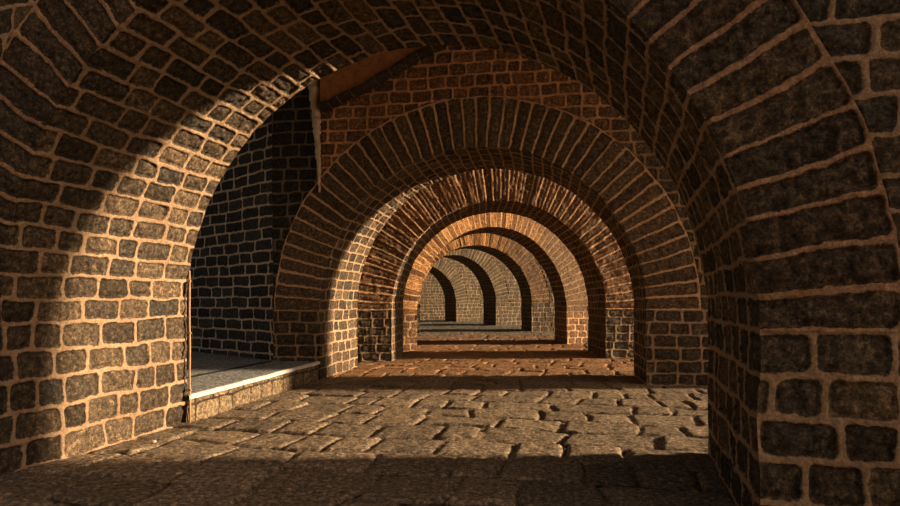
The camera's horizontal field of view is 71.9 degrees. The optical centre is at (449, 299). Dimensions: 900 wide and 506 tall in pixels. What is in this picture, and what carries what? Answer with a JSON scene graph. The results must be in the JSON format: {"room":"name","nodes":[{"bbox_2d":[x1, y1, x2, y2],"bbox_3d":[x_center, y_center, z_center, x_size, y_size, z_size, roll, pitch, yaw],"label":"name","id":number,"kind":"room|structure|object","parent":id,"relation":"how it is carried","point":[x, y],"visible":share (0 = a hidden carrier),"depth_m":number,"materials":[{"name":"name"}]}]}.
{"room":"arched brick passageway","nodes":[
{"label":"arched brick passageway","id":0,"kind":"room"},
{"bbox_2d":[186,114,273,359],"bbox_3d":[-5.422,-1.732,12.770,7.072,6.137,0.427,0,0,41],"label":"wall","id":1,"kind":"structure","parent":0,"point":[231,267],"depth_m":11.10,"materials":[{"name":"brick"}]},
{"bbox_2d":[0,318,736,505],"bbox_3d":[0.005,1.303,23.450,18.000,0.077,45.100,0,0,0],"label":"floor","id":2,"kind":"structure","parent":0,"point":[479,414],"depth_m":5.58,"materials":[{"name":"stone"}]},
{"bbox_2d":[185,351,319,421],"bbox_3d":[-5.218,1.184,10.676,6.194,0.348,8.288,0,0,0],"label":"raised platform","id":3,"kind":"object","parent":2,"relation":"on","point":[220,383],"visible":0.52,"depth_m":8.43,"materials":[{"name":"stone"}]},
{"bbox_2d":[0,0,899,505],"bbox_3d":[-0.418,-1.754,4.846,8.950,6.137,2.107,0,0,16],"label":"brick arch","id":4,"kind":"object","parent":2,"relation":"on","point":[774,124],"visible":1,"depth_m":4.49,"materials":[{"name":"brown brick"}]},
{"bbox_2d":[185,271,191,422],"bbox_3d":[-2.766,0.501,6.553,0.060,1.620,0.026,0,0,0],"label":"rod","id":5,"kind":"object","parent":4,"relation":"attached to","point":[189,274],"visible":0.98,"depth_m":6.54,"materials":[{"name":"metal"}]},
{"bbox_2d":[429,257,480,321],"bbox_3d":[-1.916,-1.747,37.000,8.200,6.141,2.103,0,0,-28],"label":"brick arch","id":6,"kind":"object","parent":2,"relation":"on","point":[460,286],"visible":0.23,"depth_m":37.38,"materials":[{"name":"brown brick"}]},
{"bbox_2d":[443,249,520,324],"bbox_3d":[0.068,-1.755,31.150,8.185,6.137,2.000,0,0,-26],"label":"brick arch","id":7,"kind":"object","parent":2,"relation":"on","point":[500,289],"visible":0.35,"depth_m":31.45,"materials":[{"name":"brown brick"}]},
{"bbox_2d":[417,233,554,333],"bbox_3d":[1.066,-1.759,25.699,8.309,6.138,1.949,0,0,-14],"label":"brick arch","id":8,"kind":"object","parent":2,"relation":"on","point":[537,298],"visible":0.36,"depth_m":25.40,"materials":[{"name":"brown brick"}]},
{"bbox_2d":[272,45,708,385],"bbox_3d":[1.132,-1.760,10.674,7.940,6.135,2.184,0,0,9],"label":"brick arch","id":9,"kind":"object","parent":2,"relation":"on","point":[459,109],"visible":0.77,"depth_m":9.87,"materials":[{"name":"brown brick"}]},
{"bbox_2d":[308,80,321,192],"bbox_3d":[-2.279,-2.741,10.054,0.352,1.976,0.227,0,0,9],"label":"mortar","id":10,"kind":"object","parent":9,"relation":"attached to","point":[314,88],"visible":0.84,"depth_m":10.04,"materials":[{"name":"brown concrete"}]},
{"bbox_2d":[316,45,449,111],"bbox_3d":[-0.216,-4.261,9.726,3.856,2.386,0.265,0,0,9],"label":"ceiling","id":11,"kind":"structure","parent":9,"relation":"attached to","point":[356,79],"depth_m":9.84,"materials":[{"name":"orange paint"}]},
{"bbox_2d":[357,169,633,361],"bbox_3d":[1.153,-1.759,14.369,8.475,6.138,1.984,0,0,-6],"label":"brick arch","id":12,"kind":"object","parent":2,"relation":"on","point":[392,255],"visible":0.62,"depth_m":13.50,"materials":[{"name":"brown brick"}]},
{"bbox_2d":[403,212,587,351],"bbox_3d":[1.255,-1.760,17.916,8.442,6.140,1.875,0,0,-26],"label":"brick arch","id":13,"kind":"object","parent":2,"relation":"on","point":[564,274],"visible":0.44,"depth_m":17.70,"materials":[{"name":"brown brick"}]},
{"bbox_2d":[420,272,483,318],"bbox_3d":[-1.705,-1.747,42.096,14.877,6.138,0.428,0,0,-23],"label":"wall","id":14,"kind":"structure","parent":0,"point":[432,299],"depth_m":42.13,"materials":[{"name":"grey brick"}]}
]}

